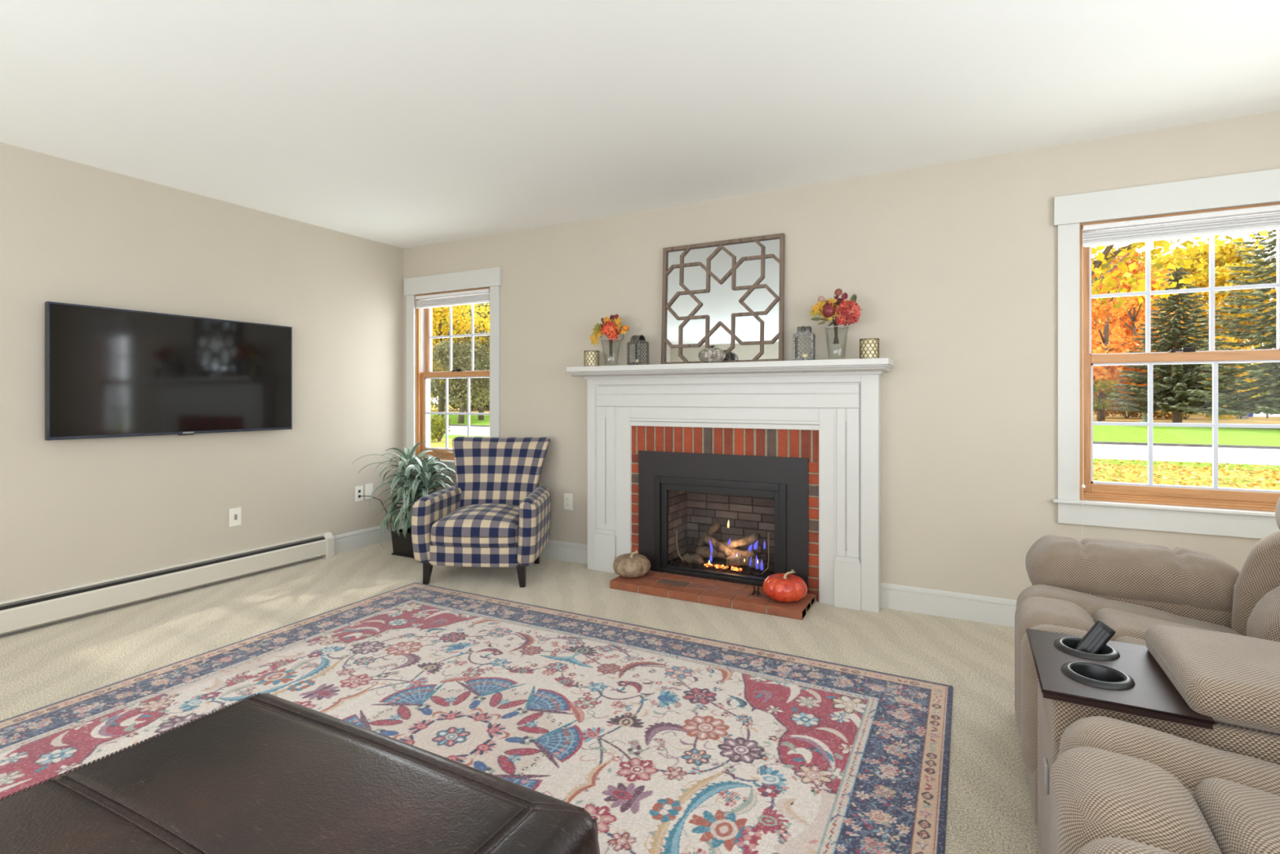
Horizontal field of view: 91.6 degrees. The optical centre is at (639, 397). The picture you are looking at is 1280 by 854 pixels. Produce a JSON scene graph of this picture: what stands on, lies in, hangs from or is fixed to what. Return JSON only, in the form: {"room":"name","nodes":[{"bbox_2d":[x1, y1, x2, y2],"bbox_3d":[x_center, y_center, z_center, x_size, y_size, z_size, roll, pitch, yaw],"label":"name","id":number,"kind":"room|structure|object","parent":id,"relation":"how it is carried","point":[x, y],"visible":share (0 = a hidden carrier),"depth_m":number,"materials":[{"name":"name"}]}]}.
{"room":"living room","nodes":[
{"label":"living room","id":0,"kind":"room"},
{"bbox_2d":[0,142,403,600],"bbox_3d":[-3.365,-0.095,2.855,0.150,2.540,5.550,0,0,28],"label":"wall","id":1,"kind":"structure","parent":0,"point":[73,512],"depth_m":3.77,"materials":[{"name":"beige paint"}]},
{"bbox_2d":[0,531,334,635],"bbox_3d":[-2.975,1.087,3.356,0.072,0.176,2.900,0,0,28],"label":"baseboard heater","id":2,"kind":"object","parent":1,"relation":"attached to","point":[42,608],"visible":1,"depth_m":3.60,"materials":[{"name":"metal"}]},
{"bbox_2d":[44,301,292,440],"bbox_3d":[-2.757,-0.136,3.778,0.065,0.719,1.304,0,0,28],"label":"television","id":3,"kind":"object","parent":1,"relation":"attached to","point":[110,372],"visible":1,"depth_m":3.63,"materials":[{"name":"black plastic"}]},
{"bbox_2d":[229,506,240,527],"bbox_3d":[-2.639,0.777,4.062,0.009,0.118,0.074,0,0,28],"label":"wall jack","id":4,"kind":"object","parent":1,"relation":"attached to","point":[234,513],"visible":1,"depth_m":4.06,"materials":[{"name":"beige plastic"}]},
{"bbox_2d":[355,485,363,502],"bbox_3d":[-2.204,0.752,4.888,0.008,0.118,0.074,0,0,28],"label":"wall jack","id":5,"kind":"object","parent":1,"relation":"attached to","point":[358,490],"visible":1,"depth_m":4.88,"materials":[{"name":"beige plastic"}]},
{"bbox_2d":[360,495,391,530],"bbox_3d":[-2.095,0.961,4.988,0.058,0.389,0.294,0,0,36],"label":"cable","id":6,"kind":"object","parent":5,"relation":"attached to","point":[360,495],"visible":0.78,"depth_m":4.98,"materials":[{"name":"black plastic"}]},
{"bbox_2d":[333,520,403,554],"bbox_3d":[-2.162,1.107,4.962,0.015,0.136,0.700,0,0,28],"label":"baseboard","id":7,"kind":"structure","parent":1,"relation":"attached to","point":[351,540],"depth_m":4.90,"materials":[{"name":"white paint"}]},
{"bbox_2d":[364,483,373,499],"bbox_3d":[-2.163,0.745,4.969,0.006,0.118,0.074,0,0,28],"label":"wall plate","id":8,"kind":"object","parent":1,"relation":"attached to","point":[368,487],"visible":0.84,"depth_m":4.96,"materials":[{"name":"beige plastic"}]},
{"bbox_2d":[0,540,1040,853],"bbox_3d":[-0.432,1.225,1.395,6.700,0.100,5.700,0,0,28],"label":"floor","id":9,"kind":"structure","parent":0,"point":[989,811],"depth_m":3.09,"materials":[{"name":"beige carpet"}]},
{"bbox_2d":[351,441,456,558],"bbox_3d":[-1.687,0.749,4.671,0.868,0.848,0.663,0,0,28],"label":"potted plant","id":10,"kind":"object","parent":9,"relation":"on","point":[417,486],"visible":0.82,"depth_m":4.62,"materials":[{"name":"green plant"}]},
{"bbox_2d":[0,582,953,853],"bbox_3d":[-0.649,1.169,2.142,3.040,0.010,2.460,0,0,28],"label":"area rug","id":11,"kind":"object","parent":9,"relation":"on","point":[675,743],"visible":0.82,"depth_m":2.26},
{"bbox_2d":[0,693,599,853],"bbox_3d":[-0.751,0.940,0.913,1.036,0.446,1.036,0,0,28],"label":"leather ottoman","id":12,"kind":"object","parent":11,"relation":"on","point":[263,773],"visible":1,"depth_m":1.12,"materials":[{"name":"brown leather"}]},
{"bbox_2d":[411,435,551,587],"bbox_3d":[-1.009,0.728,4.236,0.806,0.894,0.784,0,0,5],"label":"plaid armchair","id":13,"kind":"object","parent":9,"relation":"on","point":[497,513],"visible":1,"depth_m":4.00,"materials":[{"name":"blue fabric"}]},
{"bbox_2d":[431,502,519,547],"bbox_3d":[-1.023,0.829,4.116,0.569,0.216,0.530,0,0,5],"label":"seat cushion","id":14,"kind":"object","parent":13,"relation":"on","point":[453,525],"depth_m":3.89,"materials":[{"name":"fabric"}]},
{"bbox_2d":[609,570,815,620],"bbox_3d":[0.409,1.150,3.704,1.179,0.050,0.320,0,0,28],"label":"brick hearth","id":15,"kind":"object","parent":9,"relation":"on","point":[685,588],"visible":0.8,"depth_m":3.63,"materials":[{"name":"red brick"}]},
{"bbox_2d":[613,550,650,577],"bbox_3d":[-0.053,1.038,3.937,0.238,0.173,0.237,0,0,-39],"label":"pumpkin","id":16,"kind":"object","parent":15,"relation":"on","point":[633,565],"visible":1,"depth_m":3.85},
{"bbox_2d":[751,583,760,596],"bbox_3d":[0.662,1.094,3.548,0.043,0.059,0.043,0,0,28],"label":"ornament","id":17,"kind":"object","parent":15,"relation":"on","point":[754,588],"visible":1,"depth_m":3.54,"materials":[{"name":"black metal"}]},
{"bbox_2d":[762,569,807,602],"bbox_3d":[0.807,1.036,3.472,0.241,0.177,0.242,0,0,39],"label":"pumpkin","id":18,"kind":"object","parent":15,"relation":"on","point":[788,587],"visible":1,"depth_m":3.39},
{"bbox_2d":[631,421,819,601],"bbox_3d":[0.503,0.660,3.905,1.285,1.030,0.088,0,0,28],"label":"brick surround","id":19,"kind":"object","parent":9,"relation":"on","point":[800,443],"visible":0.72,"depth_m":3.79,"materials":[{"name":"red brick"}]},
{"bbox_2d":[638,450,808,592],"bbox_3d":[0.584,0.746,4.049,1.106,0.797,0.476,0,0,28],"label":"gas fireplace insert","id":20,"kind":"object","parent":19,"relation":"in","point":[736,518],"visible":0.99,"depth_m":4.01,"materials":[{"name":"black metal"}]},
{"bbox_2d":[566,357,893,612],"bbox_3d":[0.461,0.483,3.825,2.019,1.384,0.268,0,0,28],"label":"fireplace mantel","id":21,"kind":"object","parent":9,"relation":"on","point":[842,397],"visible":0.97,"depth_m":3.64,"materials":[{"name":"white paint"}]},
{"bbox_2d":[583,350,599,366],"bbox_3d":[-0.328,-0.264,4.222,0.104,0.111,0.104,0,0,28],"label":"candle holder","id":22,"kind":"object","parent":21,"relation":"on","point":[591,357],"visible":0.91,"depth_m":4.18,"materials":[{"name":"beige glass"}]},
{"bbox_2d":[600,338,621,364],"bbox_3d":[-0.194,-0.300,4.169,0.138,0.182,0.138,0,0,28],"label":"glass vase","id":23,"kind":"object","parent":21,"relation":"on","point":[602,339],"visible":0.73,"depth_m":4.17,"materials":[{"name":"clear glass"}]},
{"bbox_2d":[589,313,629,356],"bbox_3d":[-0.186,-0.420,4.171,0.175,0.282,0.286,0,0,-43],"label":"flower bouquet","id":24,"kind":"object","parent":23,"relation":"in","point":[611,326],"visible":1,"depth_m":4.14,"materials":[{"name":"orange plant"}]},
{"bbox_2d":[626,334,648,364],"bbox_3d":[-0.014,-0.310,4.074,0.112,0.202,0.092,0,0,42],"label":"candle lantern","id":25,"kind":"object","parent":21,"relation":"on","point":[638,340],"visible":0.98,"depth_m":4.06,"materials":[{"name":"silver metal"}]},
{"bbox_2d":[697,344,725,363],"bbox_3d":[0.438,-0.267,3.798,0.157,0.116,0.157,0,0,28],"label":"pumpkin","id":26,"kind":"object","parent":21,"relation":"on","point":[711,354],"visible":0.88,"depth_m":3.74,"materials":[{"name":"silver metal"}]},
{"bbox_2d":[661,232,784,364],"bbox_3d":[0.505,-0.599,3.914,0.802,0.780,0.059,0,0,28],"label":"decorative mirror","id":27,"kind":"object","parent":21,"relation":"on","point":[727,295],"visible":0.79,"depth_m":3.90,"materials":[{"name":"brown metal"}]},
{"bbox_2d":[566,357,893,377],"bbox_3d":[0.461,-0.178,3.825,2.019,0.062,0.268,0,0,28],"label":"shelf","id":28,"kind":"object","parent":21,"relation":"attached to","point":[852,366],"depth_m":3.63,"materials":[{"name":"white paint"}]},
{"bbox_2d":[792,325,815,359],"bbox_3d":[0.942,-0.310,3.570,0.112,0.202,0.092,0,0,24],"label":"candle lantern","id":29,"kind":"object","parent":21,"relation":"on","point":[802,331],"visible":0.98,"depth_m":3.55,"materials":[{"name":"silver metal"}]},
{"bbox_2d":[801,353,808,357],"bbox_3d":[0.947,-0.237,3.568,0.037,0.036,0.037,0,0,28],"label":"votive candle","id":30,"kind":"object","parent":29,"relation":"in","point":[805,354],"visible":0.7,"depth_m":3.55,"materials":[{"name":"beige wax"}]},
{"bbox_2d":[824,325,848,359],"bbox_3d":[1.101,-0.303,3.486,0.130,0.188,0.130,0,0,28],"label":"glass vase","id":31,"kind":"object","parent":21,"relation":"on","point":[832,326],"visible":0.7,"depth_m":3.48,"materials":[{"name":"clear glass"}]},
{"bbox_2d":[808,288,862,343],"bbox_3d":[1.103,-0.457,3.474,0.188,0.306,0.271,0,0,-32],"label":"flower bouquet","id":32,"kind":"object","parent":31,"relation":"in","point":[841,307],"visible":1,"depth_m":3.45,"materials":[{"name":"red plant"}]},
{"bbox_2d":[859,337,879,358],"bbox_3d":[1.249,-0.265,3.392,0.102,0.113,0.102,0,0,28],"label":"candle holder","id":33,"kind":"object","parent":21,"relation":"on","point":[868,348],"visible":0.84,"depth_m":3.35,"materials":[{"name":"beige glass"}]},
{"bbox_2d":[1014,497,1279,853],"bbox_3d":[1.394,0.671,1.236,1.056,0.967,2.136,0,0,28],"label":"reclining loveseat","id":34,"kind":"object","parent":9,"relation":"on","point":[1165,739],"visible":0.96,"depth_m":1.28,"materials":[{"name":"beige fabric"}]},
{"bbox_2d":[1073,620,1115,653],"bbox_3d":[1.109,0.607,1.531,0.106,0.118,0.028,0,0,2],"label":"remote control","id":35,"kind":"object","parent":34,"relation":"in","point":[1093,642],"visible":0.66,"depth_m":1.52,"materials":[{"name":"black plastic"}]},
{"bbox_2d":[1026,628,1215,729],"bbox_3d":[1.053,0.646,1.411,0.277,0.092,0.394,0,0,28],"label":"tray","id":36,"kind":"object","parent":34,"relation":"on","point":[1125,682],"depth_m":1.31,"materials":[{"name":"brown wood"}]},
{"bbox_2d":[0,0,1279,248],"bbox_3d":[-0.432,-1.315,1.395,6.700,0.100,5.700,0,0,28],"label":"ceiling","id":37,"kind":"structure","parent":0,"point":[398,123],"depth_m":2.56,"materials":[{"name":"paint"}]},
{"bbox_2d":[403,110,1279,599],"bbox_3d":[0.861,0.205,3.850,6.700,3.140,0.150,0,0,28],"label":"wall","id":38,"kind":"structure","parent":0,"point":[952,266],"depth_m":3.41,"materials":[{"name":"beige paint"}]},
{"bbox_2d":[401,266,502,475],"bbox_3d":[-1.491,-0.190,5.061,1.044,1.625,0.200,0,0,28],"label":"window","id":39,"kind":"structure","parent":38,"relation":"in","point":[420,373],"depth_m":5.12,"materials":[{"name":"white paint"}]},
{"bbox_2d":[415,288,489,308],"bbox_3d":[-1.510,-0.797,5.024,0.792,0.100,0.052,0,0,28],"label":"blind","id":40,"kind":"object","parent":39,"relation":"attached to","point":[482,297],"visible":0.84,"depth_m":5.00,"materials":[{"name":"fabric"}]},
{"bbox_2d":[426,377,489,448],"bbox_3d":[-1.485,0.127,5.072,0.712,0.596,0.016,0,0,28],"label":"grille","id":41,"kind":"object","parent":39,"relation":"attached to","point":[446,413],"depth_m":5.12,"materials":[{"name":"white plastic"}]},
{"bbox_2d":[430,303,489,371],"bbox_3d":[-1.464,-0.511,5.111,0.712,0.598,0.016,0,0,28],"label":"grille","id":42,"kind":"object","parent":39,"relation":"attached to","point":[472,335],"depth_m":5.14,"materials":[{"name":"white plastic"}]},
{"bbox_2d":[539,539,587,564],"bbox_3d":[-1.161,1.107,4.822,1.915,0.136,0.015,0,0,28],"label":"baseboard","id":43,"kind":"structure","parent":38,"relation":"attached to","point":[554,549],"depth_m":4.49,"materials":[{"name":"white paint"}]},
{"bbox_2d":[564,493,572,510],"bbox_3d":[-0.519,0.748,4.487,0.074,0.118,0.009,0,0,28],"label":"wall outlet","id":44,"kind":"object","parent":38,"relation":"attached to","point":[567,497],"visible":1,"depth_m":4.48,"materials":[{"name":"beige plastic"}]},
{"bbox_2d":[880,582,1017,626],"bbox_3d":[2.504,1.107,2.892,2.600,0.136,0.015,0,0,28],"label":"baseboard","id":45,"kind":"structure","parent":38,"relation":"attached to","point":[979,608],"depth_m":3.33,"materials":[{"name":"white paint"}]},
{"bbox_2d":[1052,168,1279,538],"bbox_3d":[2.555,-0.190,2.930,1.044,1.625,0.200,0,0,28],"label":"window","id":46,"kind":"structure","parent":38,"relation":"in","point":[1070,212],"depth_m":2.98,"materials":[{"name":"white paint"}]},
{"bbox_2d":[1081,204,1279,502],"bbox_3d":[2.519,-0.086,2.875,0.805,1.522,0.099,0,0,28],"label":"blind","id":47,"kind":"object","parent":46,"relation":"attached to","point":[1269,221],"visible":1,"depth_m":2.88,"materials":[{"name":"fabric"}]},
{"bbox_2d":[1083,213,1279,243],"bbox_3d":[2.537,-0.787,2.895,0.792,0.052,0.042,0,0,28],"label":"shade","id":48,"kind":"object","parent":46,"relation":"attached to","point":[1269,221],"depth_m":2.89,"materials":[{"name":"fabric"}]},
{"bbox_2d":[1091,235,1278,352],"bbox_3d":[2.582,-0.511,2.980,0.712,0.598,0.016,0,0,28],"label":"grille","id":49,"kind":"object","parent":46,"relation":"attached to","point":[1211,288],"depth_m":2.93,"materials":[{"name":"white plastic"}]},
{"bbox_2d":[1093,363,1279,487],"bbox_3d":[2.561,0.127,2.941,0.712,0.596,0.016,0,0,28],"label":"grille","id":50,"kind":"object","parent":46,"relation":"attached to","point":[1215,424],"depth_m":2.97,"materials":[{"name":"white plastic"}]},
{"label":"outside","id":51,"kind":"structure","parent":0,"visible":0},
{"bbox_2d":[1253,412,1279,416],"bbox_3d":[97.711,1.750,91.261,47.500,0.250,108.100,0,0,28],"label":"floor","id":52,"kind":"structure","parent":51,"point":[1260,414],"depth_m":58.95,"materials":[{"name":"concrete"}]},
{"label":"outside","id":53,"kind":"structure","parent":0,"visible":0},
{"bbox_2d":[430,413,1279,446],"bbox_3d":[9.324,1.775,37.510,170.000,0.300,18.400,0,0,28],"label":"lawn","id":54,"kind":"structure","parent":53,"point":[1161,434],"depth_m":28.15,"materials":[{"name":"green plant"}]},
{"bbox_2d":[430,339,489,423],"bbox_3d":[-11.014,-0.997,39.756,4.943,5.524,6.298,0,0,-42],"label":"tree","id":55,"kind":"object","parent":54,"relation":"on","point":[460,357],"visible":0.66,"depth_m":38.87,"materials":[{"name":"green plant"}]},
{"bbox_2d":[431,302,489,417],"bbox_3d":[-14.656,-3.459,45.665,8.406,10.408,8.199,0,0,28],"label":"tree","id":56,"kind":"object","parent":54,"relation":"on","point":[442,330],"visible":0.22,"depth_m":45.22,"materials":[{"name":"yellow plant"}]},
{"bbox_2d":[440,328,489,420],"bbox_3d":[-11.255,-1.620,46.239,6.575,6.730,6.544,0,0,28],"label":"tree","id":57,"kind":"object","parent":54,"relation":"on","point":[481,417],"visible":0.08,"depth_m":44.99,"materials":[{"name":"green plant"}]},
{"bbox_2d":[452,302,489,407],"bbox_3d":[-13.533,-3.933,55.660,9.267,11.356,9.545,0,0,-18],"label":"tree","id":58,"kind":"object","parent":54,"relation":"on","point":[478,313],"visible":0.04,"depth_m":54.72,"materials":[{"name":"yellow plant"}]},
{"bbox_2d":[1170,229,1279,416],"bbox_3d":[34.683,-5.805,33.116,9.111,15.100,9.816,0,0,-29],"label":"spruce tree","id":59,"kind":"object","parent":54,"relation":"on","point":[1270,380],"visible":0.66,"depth_m":33.67,"materials":[{"name":"green plant"}]},
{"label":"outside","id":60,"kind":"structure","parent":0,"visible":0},
{"bbox_2d":[430,437,1279,490],"bbox_3d":[-2.768,1.825,14.555,130.000,0.300,15.390,0,0,28],"label":"lawn","id":61,"kind":"structure","parent":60,"point":[1243,474],"depth_m":13.45,"materials":[{"name":"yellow plant"}]},
{"bbox_2d":[430,414,451,441],"bbox_3d":[-7.776,1.168,23.974,1.459,1.084,1.099,0,0,28],"label":"shrub","id":62,"kind":"object","parent":61,"relation":"on","point":[437,426],"visible":0.74,"depth_m":23.72,"materials":[{"name":"green plant"}]},
{"bbox_2d":[1091,230,1276,308],"bbox_3d":[9.882,-4.661,13.594,10.516,12.822,9.757,0,0,28],"label":"tree","id":63,"kind":"object","parent":61,"relation":"on","point":[1101,259],"visible":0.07,"depth_m":12.13,"materials":[{"name":"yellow plant"}]},
{"bbox_2d":[1093,457,1279,489],"bbox_3d":[10.647,1.626,11.047,15.075,0.087,12.099,0,0,28],"label":"fallen leaves","id":64,"kind":"object","parent":61,"relation":"on","point":[1181,478],"visible":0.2,"depth_m":13.54,"materials":[{"name":"yellow plant"}]},
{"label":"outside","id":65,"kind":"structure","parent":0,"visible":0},
{"bbox_2d":[430,426,1279,465],"bbox_3d":[-1.112,1.845,28.427,160.000,0.300,7.400,0,0,28],"label":"road","id":66,"kind":"structure","parent":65,"point":[1162,453],"depth_m":19.29,"materials":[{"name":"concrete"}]},
{"bbox_2d":[448,424,1279,448],"bbox_3d":[5.013,1.695,29.326,170.000,0.160,0.300,0,0,28],"label":"curb","id":67,"kind":"object","parent":66,"relation":"on","point":[476,425],"depth_m":21.88,"materials":[{"name":"concrete"}]},
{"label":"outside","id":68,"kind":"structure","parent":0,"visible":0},
{"bbox_2d":[430,434,1279,471],"bbox_3d":[1.203,1.810,22.093,130.000,0.300,1.650,0,0,28],"label":"floor","id":69,"kind":"structure","parent":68,"point":[450,436],"depth_m":15.63,"materials":[{"name":"grey concrete"}]},
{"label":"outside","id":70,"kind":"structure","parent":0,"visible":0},
{"bbox_2d":[430,404,1279,424],"bbox_3d":[32.720,1.795,81.925,230.000,0.300,82.000,0,0,28],"label":"floor","id":71,"kind":"structure","parent":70,"point":[1117,418],"depth_m":48.20,"materials":[{"name":"green plant"}]},
{"bbox_2d":[430,312,475,411],"bbox_3d":[-25.250,-4.529,79.808,13.733,14.824,12.310,0,0,-34],"label":"tree","id":72,"kind":"object","parent":71,"relation":"on","point":[451,405],"visible":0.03,"depth_m":80.41,"materials":[{"name":"green plant"}]},
{"bbox_2d":[431,304,489,412],"bbox_3d":[-17.473,-5.055,63.892,9.309,13.600,8.134,0,0,-22],"label":"tree","id":73,"kind":"object","parent":71,"relation":"on","point":[445,319],"visible":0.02,"depth_m":62.81,"materials":[{"name":"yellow plant"}]},
{"bbox_2d":[448,324,489,410],"bbox_3d":[-20.355,-4.649,83.326,15.256,15.223,15.357,0,0,28],"label":"tree","id":74,"kind":"object","parent":71,"relation":"on","point":[487,406],"visible":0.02,"depth_m":83.19,"materials":[{"name":"green plant"}]},
{"bbox_2d":[1093,379,1120,421],"bbox_3d":[32.424,0.204,43.658,1.893,3.082,1.997,0,0,-39],"label":"tree","id":75,"kind":"object","parent":71,"relation":"on","point":[1099,404],"visible":0.73,"depth_m":43.54,"materials":[{"name":"green plant"}]},
{"bbox_2d":[1093,391,1137,416],"bbox_3d":[39.174,0.303,51.145,5.200,2.831,4.849,0,0,28],"label":"shrub","id":76,"kind":"object","parent":71,"relation":"on","point":[1126,392],"visible":0.06,"depth_m":50.38,"materials":[{"name":"green plant"}]},
{"bbox_2d":[1091,245,1182,420],"bbox_3d":[33.865,-4.682,45.734,9.593,12.878,7.622,0,0,28],"label":"tree","id":77,"kind":"object","parent":71,"relation":"on","point":[1100,372],"visible":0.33,"depth_m":44.72,"materials":[{"name":"orange plant"}]},
{"bbox_2d":[1091,265,1184,413],"bbox_3d":[49.043,-6.213,64.985,12.964,15.916,13.011,0,0,28],"label":"tree","id":78,"kind":"object","parent":71,"relation":"on","point":[1143,311],"visible":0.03,"depth_m":62.18,"materials":[{"name":"orange plant"}]},
{"bbox_2d":[1093,389,1184,419],"bbox_3d":[39.283,0.166,49.631,6.459,3.247,5.123,0,0,28],"label":"tree","id":79,"kind":"object","parent":71,"relation":"on","point":[1134,414],"visible":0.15,"depth_m":49.59,"materials":[{"name":"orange plant"}]},
{"bbox_2d":[1091,267,1196,417],"bbox_3d":[43.370,-4.864,54.285,8.200,13.218,9.113,0,0,-7],"label":"tree","id":80,"kind":"object","parent":71,"relation":"on","point":[1131,314],"visible":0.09,"depth_m":53.93,"materials":[{"name":"orange plant"}]},
{"bbox_2d":[1140,408,1147,422],"bbox_3d":[32.689,1.070,40.348,0.440,1.150,0.429,0,0,28],"label":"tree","id":81,"kind":"object","parent":71,"relation":"on","point":[1144,416],"visible":0.55,"depth_m":40.26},
{"bbox_2d":[1093,295,1223,347],"bbox_3d":[65.416,-7.708,81.749,18.096,18.906,16.952,0,0,28],"label":"tree","id":82,"kind":"object","parent":71,"relation":"on","point":[1152,301],"visible":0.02,"depth_m":79.26,"materials":[{"name":"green plant"}]},
{"bbox_2d":[1106,266,1258,422],"bbox_3d":[34.201,-3.405,39.444,7.376,10.300,7.109,0,0,-20],"label":"spruce tree","id":83,"kind":"object","parent":71,"relation":"on","point":[1183,378],"visible":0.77,"depth_m":38.98,"materials":[{"name":"green plant"}]},
{"bbox_2d":[1154,386,1235,419],"bbox_3d":[42.209,0.278,47.928,5.580,2.920,4.836,0,0,28],"label":"tree","id":84,"kind":"object","parent":71,"relation":"on","point":[1209,415],"visible":0.02,"depth_m":47.19,"materials":[{"name":"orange plant"}]},
{"bbox_2d":[1120,236,1269,413],"bbox_3d":[55.164,-6.842,61.528,11.709,17.175,12.242,0,0,28],"label":"tree","id":85,"kind":"object","parent":71,"relation":"on","point":[1231,258],"visible":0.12,"depth_m":59.47,"materials":[{"name":"yellow plant"}]},
{"bbox_2d":[1167,258,1276,391],"bbox_3d":[53.737,-5.222,56.049,10.701,13.933,10.168,0,0,28],"label":"tree","id":86,"kind":"object","parent":71,"relation":"on","point":[1220,277],"visible":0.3,"depth_m":55.15,"materials":[{"name":"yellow plant"}]},
{"bbox_2d":[1203,382,1251,418],"bbox_3d":[46.904,0.301,49.660,3.211,3.299,3.221,0,0,28],"label":"tree","id":87,"kind":"object","parent":71,"relation":"on","point":[1223,415],"visible":0.03,"depth_m":49.13,"materials":[{"name":"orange plant"}]},
{"bbox_2d":[1240,404,1248,418],"bbox_3d":[47.133,1.080,48.563,0.392,1.170,0.392,0,0,28],"label":"stone post","id":88,"kind":"object","parent":71,"relation":"on","point":[1241,416],"visible":0.37,"depth_m":48.41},
{"bbox_2d":[1229,297,1279,408],"bbox_3d":[81.690,-5.680,79.227,14.787,15.590,13.900,0,0,28],"label":"tree","id":89,"kind":"object","parent":71,"relation":"on","point":[1274,307],"visible":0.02,"depth_m":79.64,"materials":[{"name":"green plant"}]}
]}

